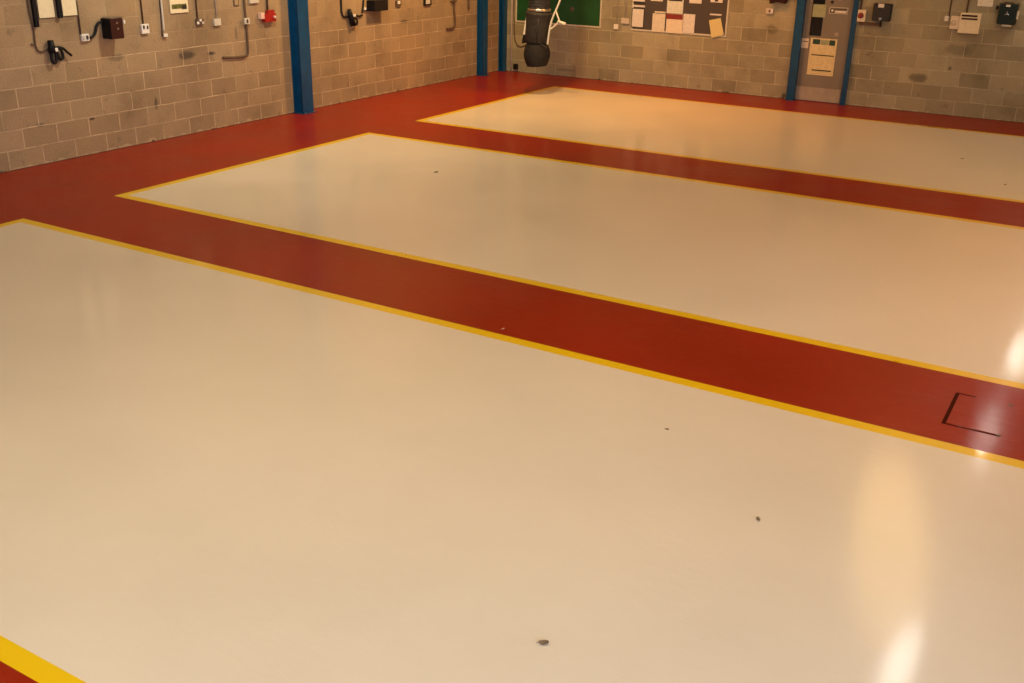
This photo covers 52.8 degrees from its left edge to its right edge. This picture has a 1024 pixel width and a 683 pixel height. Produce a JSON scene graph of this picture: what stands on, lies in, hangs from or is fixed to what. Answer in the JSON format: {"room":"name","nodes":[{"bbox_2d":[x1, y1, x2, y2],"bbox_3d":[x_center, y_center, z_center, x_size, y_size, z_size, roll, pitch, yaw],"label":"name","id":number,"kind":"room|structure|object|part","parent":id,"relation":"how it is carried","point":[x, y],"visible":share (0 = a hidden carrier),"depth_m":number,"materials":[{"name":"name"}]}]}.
{"room":"empty vehicle workshop","nodes":[
{"label":"empty vehicle workshop","id":0,"kind":"room"},
{"bbox_2d":[0,0,498,172],"bbox_3d":[-6.026,-4.228,10.499,0.220,5.200,22.400,14,26,28],"label":"wall","id":1,"kind":"structure","parent":0,"point":[137,88],"depth_m":13.75,"materials":[{"name":"beige brick"}]},
{"bbox_2d":[30,0,39,26],"bbox_3d":[-5.369,-4.001,11.500,0.040,0.957,0.048,14,26,28],"label":"strap","id":2,"kind":"object","parent":1,"relation":"hanging from","point":[33,2],"visible":1,"depth_m":11.61,"materials":[{"name":"black plastic"}]},
{"bbox_2d":[36,0,55,18],"bbox_3d":[-5.301,-4.061,11.643,0.012,0.793,0.210,14,26,28],"label":"wall panel","id":3,"kind":"object","parent":1,"relation":"attached to","point":[45,7],"visible":1,"depth_m":11.75,"materials":[{"name":"white plastic"}]},
{"bbox_2d":[27,0,71,63],"bbox_3d":[-5.276,-4.125,11.573,0.090,1.981,0.492,16,27,32],"label":"lead","id":4,"kind":"object","parent":1,"relation":"attached to","point":[52,48],"visible":1,"depth_m":11.86,"materials":[{"name":"black plastic"}]},
{"bbox_2d":[55,0,62,17],"bbox_3d":[-5.204,-4.139,11.739,0.040,0.878,0.048,14,26,28],"label":"strap","id":5,"kind":"object","parent":1,"relation":"hanging from","point":[58,2],"visible":1,"depth_m":11.85,"materials":[{"name":"black plastic"}]},
{"bbox_2d":[61,0,77,16],"bbox_3d":[-5.141,-4.161,11.890,0.012,0.788,0.203,14,26,28],"label":"wall panel","id":6,"kind":"object","parent":1,"relation":"attached to","point":[69,8],"visible":1,"depth_m":11.99,"materials":[{"name":"white plastic"}]},
{"bbox_2d":[76,0,89,40],"bbox_3d":[-5.052,-4.383,11.924,0.042,1.761,0.109,14,26,28],"label":"wall socket","id":7,"kind":"object","parent":1,"relation":"attached to","point":[84,37],"visible":1,"depth_m":12.19,"materials":[{"name":"white plastic"}]},
{"bbox_2d":[89,16,124,38],"bbox_3d":[-4.852,-3.771,12.410,0.178,0.253,0.483,14,26,28],"label":"charger","id":8,"kind":"object","parent":1,"relation":"attached to","point":[112,26],"visible":1,"depth_m":12.39,"materials":[{"name":"black plastic"}]},
{"bbox_3d":[-4.825,-3.785,12.465,0.166,0.237,0.186,14,26,28],"label":"casing","id":9,"kind":"part","parent":8,"relation":"part of","materials":[{"name":"black plastic"}]},
{"bbox_3d":[-4.754,-3.765,12.421,0.006,0.225,0.177,14,26,28],"label":"panel","id":10,"kind":"part","parent":8,"relation":"part of","materials":[{"name":"red metal"}]},
{"bbox_2d":[140,0,149,33],"bbox_3d":[-4.590,-4.676,12.635,0.042,1.742,0.117,14,26,28],"label":"wall socket","id":11,"kind":"object","parent":1,"relation":"attached to","point":[144,28],"visible":1,"depth_m":12.91,"materials":[{"name":"white plastic"}]},
{"bbox_2d":[159,0,167,36],"bbox_3d":[-4.436,-4.742,12.887,0.044,1.808,0.077,14,26,28],"label":"conduit","id":12,"kind":"object","parent":1,"relation":"attached to","point":[160,1],"visible":1,"depth_m":13.13,"materials":[{"name":"white plastic"}]},
{"bbox_2d":[169,0,188,13],"bbox_3d":[-4.302,-4.402,13.305,0.019,0.316,0.299,14,26,28],"label":"framed notice","id":13,"kind":"object","parent":1,"relation":"attached to","point":[176,6],"visible":1,"depth_m":13.32,"materials":[{"name":"beige paper"}]},
{"bbox_2d":[172,4,185,8],"bbox_3d":[-4.299,-4.330,13.328,0.003,0.056,0.246,14,26,28],"label":"picture","id":14,"kind":"object","parent":13,"relation":"attached to","point":[174,6],"depth_m":13.32},
{"bbox_2d":[195,0,203,24],"bbox_3d":[-4.120,-4.986,13.352,0.042,1.698,0.126,14,26,28],"label":"wall socket","id":15,"kind":"object","parent":1,"relation":"attached to","point":[197,21],"visible":1,"depth_m":13.62,"materials":[{"name":"white plastic"}]},
{"bbox_2d":[213,0,220,25],"bbox_3d":[-3.965,-5.069,13.607,0.034,1.732,0.119,14,26,28],"label":"junction box","id":16,"kind":"object","parent":1,"relation":"attached to","point":[216,22],"visible":1,"depth_m":13.88,"materials":[{"name":"white plastic"}]},
{"bbox_2d":[222,0,249,58],"bbox_3d":[-3.796,-4.953,13.943,0.054,2.197,0.534,14,26,28],"label":"conduit pipe","id":17,"kind":"object","parent":1,"relation":"attached to","point":[246,20],"visible":1,"depth_m":14.35,"materials":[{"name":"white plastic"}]},
{"bbox_2d":[233,0,238,5],"bbox_3d":[-3.781,-4.673,14.140,0.014,0.142,0.094,14,26,28],"label":"plate","id":18,"kind":"object","parent":1,"relation":"attached to","point":[236,2],"visible":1,"depth_m":14.14,"materials":[{"name":"white plastic"}]},
{"bbox_2d":[248,0,258,2],"bbox_3d":[-3.606,-4.752,14.406,0.029,0.053,0.175,14,26,28],"label":"cable tray","id":19,"kind":"object","parent":1,"relation":"attached to","point":[250,1],"visible":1,"depth_m":14.39,"materials":[{"name":"white plastic"}]},
{"bbox_2d":[258,0,276,21],"bbox_3d":[-3.449,-5.356,14.348,0.098,1.747,0.292,14,26,28],"label":"switch","id":20,"kind":"object","parent":1,"relation":"attached to","point":[269,16],"visible":1,"depth_m":14.63,"materials":[{"name":"red plastic"}]},
{"bbox_3d":[-3.445,-4.694,14.685,0.050,0.049,0.131,14,26,28],"label":"lid","id":21,"kind":"part","parent":20,"relation":"part of","materials":[{"name":"red plastic"}]},
{"bbox_2d":[340,0,362,25],"bbox_3d":[-2.473,-5.869,15.898,0.098,1.940,0.522,14,26,28],"label":"lead","id":22,"kind":"object","parent":1,"relation":"attached to","point":[352,18],"visible":1,"depth_m":16.14,"materials":[{"name":"black plastic"}]},
{"bbox_2d":[361,0,387,12],"bbox_3d":[-2.202,-5.377,16.538,0.162,0.202,0.515,14,26,28],"label":"charger","id":23,"kind":"object","parent":1,"relation":"attached to","point":[372,5],"visible":1,"depth_m":16.48,"materials":[{"name":"black plastic"}]},
{"bbox_3d":[-2.164,-5.410,16.599,0.156,0.168,0.359,14,26,28],"label":"casing","id":24,"kind":"part","parent":23,"relation":"part of","materials":[{"name":"black plastic"}]},
{"bbox_3d":[-2.099,-5.389,16.555,0.006,0.153,0.343,14,26,28],"label":"panel","id":25,"kind":"part","parent":23,"relation":"part of","materials":[{"name":"black plastic"}]},
{"bbox_2d":[395,0,400,5],"bbox_3d":[-1.885,-5.620,17.141,0.042,0.087,0.129,14,26,28],"label":"wall socket","id":26,"kind":"object","parent":1,"relation":"attached to","point":[398,2],"visible":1,"depth_m":17.11,"materials":[{"name":"white plastic"}]},
{"bbox_2d":[423,0,431,5],"bbox_3d":[-1.474,-5.842,17.791,0.042,0.086,0.239,14,26,28],"label":"wall socket","id":27,"kind":"object","parent":1,"relation":"attached to","point":[425,2],"visible":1,"depth_m":17.77,"materials":[{"name":"white plastic"}]},
{"bbox_2d":[446,0,456,29],"bbox_3d":[-1.069,-6.635,18.165,0.048,2.196,0.285,14,26,28],"label":"pipe","id":28,"kind":"object","parent":1,"relation":"attached to","point":[453,1],"visible":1,"depth_m":18.53,"materials":[{"name":"grey metal"}]},
{"bbox_2d":[0,71,1023,682],"bbox_3d":[0.114,-0.227,8.092,14.750,0.150,22.950,14,26,28],"label":"floor","id":29,"kind":"structure","parent":0,"point":[268,412],"depth_m":6.45,"materials":[{"name":"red paint"}]},
{"bbox_2d":[287,0,316,114],"bbox_3d":[-3.088,-5.873,14.641,0.223,5.200,0.289,14,26,28],"label":"steel column","id":30,"kind":"structure","parent":29,"relation":"on","point":[298,15],"depth_m":15.29,"materials":[{"name":"blue metal"}]},
{"bbox_3d":[-3.135,-3.474,15.627,0.223,0.012,0.289,14,26,28],"label":"plate","id":31,"kind":"part","parent":30,"relation":"part of","materials":[{"name":"blue metal"}]},
{"bbox_2d":[476,0,489,75],"bbox_3d":[-0.509,-7.476,18.667,0.183,5.200,0.214,14,26,28],"label":"steel column","id":32,"kind":"structure","parent":29,"relation":"on","point":[482,5],"depth_m":19.38,"materials":[{"name":"blue metal"}]},
{"bbox_2d":[497,0,507,71],"bbox_3d":[-0.104,-7.737,19.319,0.153,5.200,0.279,14,26,28],"label":"steel column","id":33,"kind":"structure","parent":29,"relation":"on","point":[502,43],"depth_m":20.03,"materials":[{"name":"blue metal"}]},
{"bbox_2d":[536,640,548,644],"bbox_3d":[0.128,1.248,4.288,0.048,0.014,0.031,14,26,28],"label":"dead leaf","id":34,"kind":"object","parent":29,"relation":"on","point":[542,642],"visible":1,"depth_m":4.29,"materials":[{"name":"brown plant"}]},
{"bbox_2d":[785,0,806,100],"bbox_3d":[4.779,-6.519,16.588,0.149,5.200,0.118,14,26,28],"label":"steel post","id":35,"kind":"object","parent":29,"relation":"on","point":[801,4],"visible":1,"depth_m":17.23,"materials":[{"name":"blue metal"}]},
{"bbox_2d":[839,0,859,105],"bbox_3d":[5.541,-6.341,16.191,0.093,5.200,0.078,14,26,28],"label":"steel post","id":36,"kind":"object","parent":29,"relation":"on","point":[856,2],"visible":1,"depth_m":16.84,"materials":[{"name":"blue metal"}]},
{"bbox_2d":[941,392,1012,435],"bbox_3d":[2.884,0.445,6.384,0.341,0.005,0.524,14,26,28],"label":"floor hatch","id":37,"kind":"object","parent":29,"relation":"on","point":[965,411],"visible":1,"depth_m":6.37,"materials":[{"name":"red paint"}]},
{"bbox_2d":[506,0,1023,122],"bbox_3d":[5.977,-6.301,16.114,14.640,5.200,0.220,14,26,28],"label":"wall","id":38,"kind":"structure","parent":0,"point":[913,62],"depth_m":17.00,"materials":[{"name":"beige brick"}]},
{"bbox_2d":[510,0,512,68],"bbox_3d":[0.025,-7.723,19.227,0.028,5.150,0.028,14,26,28],"label":"pipe","id":39,"kind":"object","parent":38,"relation":"attached to","point":[511,0],"visible":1,"depth_m":19.95,"materials":[{"name":"white plastic"}]},
{"bbox_2d":[513,0,524,46],"bbox_3d":[0.195,-6.907,19.458,0.370,2.630,0.020,14,26,28],"label":"cable","id":40,"kind":"object","parent":38,"relation":"attached to","point":[513,0],"visible":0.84,"depth_m":19.88,"materials":[{"name":"black rubber"}]},
{"bbox_2d":[515,0,601,27],"bbox_3d":[0.860,-6.474,19.206,1.826,1.115,0.011,14,26,28],"label":"board","id":41,"kind":"object","parent":38,"relation":"attached to","point":[586,13],"visible":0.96,"depth_m":19.16,"materials":[{"name":"green"}]},
{"bbox_2d":[614,0,618,28],"bbox_3d":[1.918,-6.700,18.422,0.088,2.163,0.029,14,26,28],"label":"wall socket","id":42,"kind":"object","parent":38,"relation":"attached to","point":[616,26],"visible":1,"depth_m":18.79,"materials":[{"name":"white plastic"}]},
{"bbox_2d":[621,0,629,23],"bbox_3d":[2.072,-6.710,18.312,0.159,2.054,0.039,14,26,28],"label":"junction box","id":43,"kind":"object","parent":38,"relation":"attached to","point":[625,20],"visible":1,"depth_m":18.65,"materials":[{"name":"white plastic"}]},
{"bbox_2d":[631,0,729,36],"bbox_3d":[2.939,-5.966,18.064,1.807,1.111,0.011,14,26,28],"label":"noticeboard","id":44,"kind":"object","parent":38,"relation":"attached to","point":[702,11],"visible":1,"depth_m":18.00,"materials":[{"name":"grey fabric"}]},
{"bbox_2d":[631,8,644,27],"bbox_3d":[2.264,-5.814,18.552,0.247,0.340,0.002,14,26,28],"label":"card","id":45,"kind":"object","parent":44,"relation":"attached to","point":[632,8],"visible":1,"depth_m":18.54,"materials":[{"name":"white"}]},
{"bbox_2d":[632,9,643,26],"bbox_3d":[2.261,-5.816,18.547,0.217,0.307,0.002,14,26,28],"label":"paper sheet","id":46,"kind":"object","parent":45,"relation":"attached to","point":[637,15],"visible":1,"depth_m":18.55,"materials":[{"name":"white paper"}]},
{"bbox_2d":[652,13,664,31],"bbox_3d":[2.610,-5.676,18.379,0.242,0.313,0.002,14,26,28],"label":"paper sheet","id":47,"kind":"object","parent":44,"relation":"attached to","point":[658,20],"visible":1,"depth_m":18.38,"materials":[{"name":"white paper"}]},
{"bbox_2d":[666,14,682,33],"bbox_3d":[2.867,-5.619,18.238,0.316,0.324,0.004,14,26,28],"label":"poster","id":48,"kind":"object","parent":44,"relation":"attached to","point":[674,22],"visible":1,"depth_m":18.24,"materials":[{"name":"white paper"}]},
{"bbox_2d":[667,0,683,13],"bbox_3d":[2.867,-5.974,18.097,0.304,0.426,0.004,14,26,28],"label":"calendar","id":49,"kind":"object","parent":44,"relation":"attached to","point":[673,6],"visible":1,"depth_m":18.13,"materials":[{"name":"white paper"}]},
{"bbox_2d":[682,14,694,33],"bbox_3d":[3.102,-5.576,18.100,0.216,0.322,0.002,14,26,28],"label":"paper sheet","id":50,"kind":"object","parent":44,"relation":"attached to","point":[688,19],"visible":1,"depth_m":18.10,"materials":[{"name":"white paper"}]},
{"bbox_2d":[689,0,701,3],"bbox_3d":[3.188,-6.000,17.880,0.228,0.269,0.002,14,26,28],"label":"paper sheet","id":51,"kind":"object","parent":44,"relation":"attached to","point":[690,1],"visible":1,"depth_m":17.91,"materials":[{"name":"white paper"}]},
{"bbox_2d":[710,0,722,2],"bbox_3d":[3.516,-5.944,17.689,0.219,0.251,0.004,14,26,28],"label":"paper sheet","id":52,"kind":"object","parent":44,"relation":"attached to","point":[717,1],"visible":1,"depth_m":17.72,"materials":[{"name":"white paper"}]},
{"bbox_2d":[709,18,723,37],"bbox_3d":[3.538,-5.427,17.865,0.292,0.342,0.002,14,26,28],"label":"paper sheet","id":53,"kind":"object","parent":44,"relation":"attached to","point":[716,29],"visible":1,"depth_m":17.86,"materials":[{"name":"paper"}]},
{"bbox_2d":[766,8,773,13],"bbox_3d":[4.326,-5.546,17.317,0.126,0.092,0.042,14,26,28],"label":"wall socket","id":54,"kind":"object","parent":38,"relation":"attached to","point":[768,10],"visible":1,"depth_m":17.30,"materials":[{"name":"white plastic"}]},
{"bbox_2d":[769,0,787,3],"bbox_3d":[4.424,-5.712,17.143,0.298,0.198,0.110,14,26,28],"label":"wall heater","id":55,"kind":"object","parent":38,"relation":"attached to","point":[771,1],"visible":1,"depth_m":17.11,"materials":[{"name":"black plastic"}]},
{"bbox_2d":[795,0,853,103],"bbox_3d":[5.170,-5.052,17.035,0.795,2.144,0.067,14,26,28],"label":"door","id":56,"kind":"structure","parent":38,"relation":"in","point":[819,88],"depth_m":17.09,"materials":[{"name":"grey paint"}]},
{"bbox_2d":[801,38,808,47],"bbox_3d":[4.887,-4.982,17.227,0.124,0.157,0.006,14,26,28],"label":"door sign","id":57,"kind":"object","parent":56,"relation":"attached to","point":[805,41],"visible":1,"depth_m":17.22,"materials":[{"name":"white paper"}]},
{"bbox_3d":[5.032,-5.572,16.900,0.196,1.084,0.007,14,26,28],"label":"vision panel","id":58,"kind":"part","parent":56,"relation":"part of","materials":[{"name":"clear glass"}]},
{"bbox_3d":[5.145,-4.162,17.387,0.759,0.221,0.009,14,26,28],"label":"kick plate","id":59,"kind":"part","parent":56,"relation":"part of","materials":[{"name":"silver metal"}]},
{"bbox_2d":[812,4,826,17],"bbox_3d":[5.047,-5.429,16.939,0.216,0.199,0.004,14,26,28],"label":"sticker","id":60,"kind":"object","parent":56,"relation":"attached to","point":[819,10],"visible":1,"depth_m":16.94,"materials":[{"name":"yellow paper"}]},
{"bbox_2d":[807,38,837,76],"bbox_3d":[5.152,-4.729,17.156,0.438,0.595,0.006,14,26,28],"label":"notice","id":61,"kind":"object","parent":56,"relation":"attached to","point":[822,52],"visible":1,"depth_m":17.15,"materials":[{"name":"beige paper"}]},
{"bbox_2d":[829,7,847,14],"bbox_3d":[5.312,-5.384,16.789,0.305,0.105,0.010,14,26,28],"label":"door sign","id":62,"kind":"object","parent":56,"relation":"attached to","point":[832,10],"visible":1,"depth_m":16.79,"materials":[{"name":"grey paint"}]},
{"bbox_2d":[857,0,866,21],"bbox_3d":[5.631,-5.963,16.277,0.125,1.761,0.089,14,26,28],"label":"switch","id":63,"kind":"object","parent":38,"relation":"attached to","point":[861,17],"visible":1,"depth_m":16.55,"materials":[{"name":"white plastic"}]},
{"bbox_2d":[859,22,879,25],"bbox_3d":[5.746,-5.103,16.580,0.337,0.043,0.033,14,26,28],"label":"cable trunking","id":64,"kind":"object","parent":38,"relation":"attached to","point":[860,23],"visible":1,"depth_m":16.57,"materials":[{"name":"brown plastic"}]},
{"bbox_2d":[872,3,892,26],"bbox_3d":[5.872,-5.178,16.383,0.269,0.358,0.164,14,26,28],"label":"charger","id":65,"kind":"object","parent":38,"relation":"attached to","point":[881,11],"visible":1,"depth_m":16.31,"materials":[{"name":"black plastic"}]},
{"bbox_3d":[5.840,-5.198,16.312,0.260,0.249,0.006,14,26,28],"label":"panel","id":66,"kind":"part","parent":65,"relation":"part of","materials":[{"name":"black metal"}]},
{"bbox_2d":[944,0,951,20],"bbox_3d":[6.750,-5.741,15.677,0.068,1.675,0.034,14,26,28],"label":"light switch","id":67,"kind":"object","parent":38,"relation":"attached to","point":[946,18],"visible":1,"depth_m":15.95,"materials":[{"name":"white plastic"}]},
{"bbox_2d":[949,16,959,28],"bbox_3d":[6.836,-4.921,15.918,0.135,0.193,0.081,14,26,28],"label":"junction box","id":68,"kind":"object","parent":38,"relation":"attached to","point":[954,23],"visible":1,"depth_m":15.90,"materials":[{"name":"white plastic"}]},
{"bbox_2d":[957,0,982,33],"bbox_3d":[7.026,-5.584,15.509,0.295,1.829,0.117,14,26,28],"label":"control box","id":69,"kind":"object","parent":38,"relation":"attached to","point":[969,23],"visible":1,"depth_m":15.76,"materials":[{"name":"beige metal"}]},
{"bbox_2d":[977,0,993,6],"bbox_3d":[7.183,-5.213,15.626,0.218,0.262,0.003,14,26,28],"label":"paper sheet","id":70,"kind":"object","parent":38,"relation":"attached to","point":[989,3],"visible":1,"depth_m":15.65,"materials":[{"name":"white paper"}]},
{"bbox_2d":[996,2,1019,26],"bbox_3d":[7.423,-4.910,15.478,0.331,0.345,0.178,14,26,28],"label":"charger","id":71,"kind":"object","parent":38,"relation":"attached to","point":[1008,13],"visible":1,"depth_m":15.40,"materials":[{"name":"black plastic"}]},
{"bbox_3d":[0.202,-5.188,6.091,14.640,0.150,22.840,14,26,28],"label":"ceiling","id":72,"kind":"structure","parent":0,"visible":0},
{"bbox_2d":[522,0,565,66],"bbox_3d":[0.530,-6.810,16.467,0.458,4.752,0.763,-13,26,-30],"label":"hose","id":73,"kind":"object","parent":72,"relation":"hanging from","point":[539,18],"visible":1,"depth_m":17.10,"materials":[{"name":"grey rubber"}]},
{"bbox_3d":[0.715,-5.318,16.970,0.305,0.865,0.032,14,26,28],"label":"pull cord","id":74,"kind":"part","parent":73,"relation":"part of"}
]}

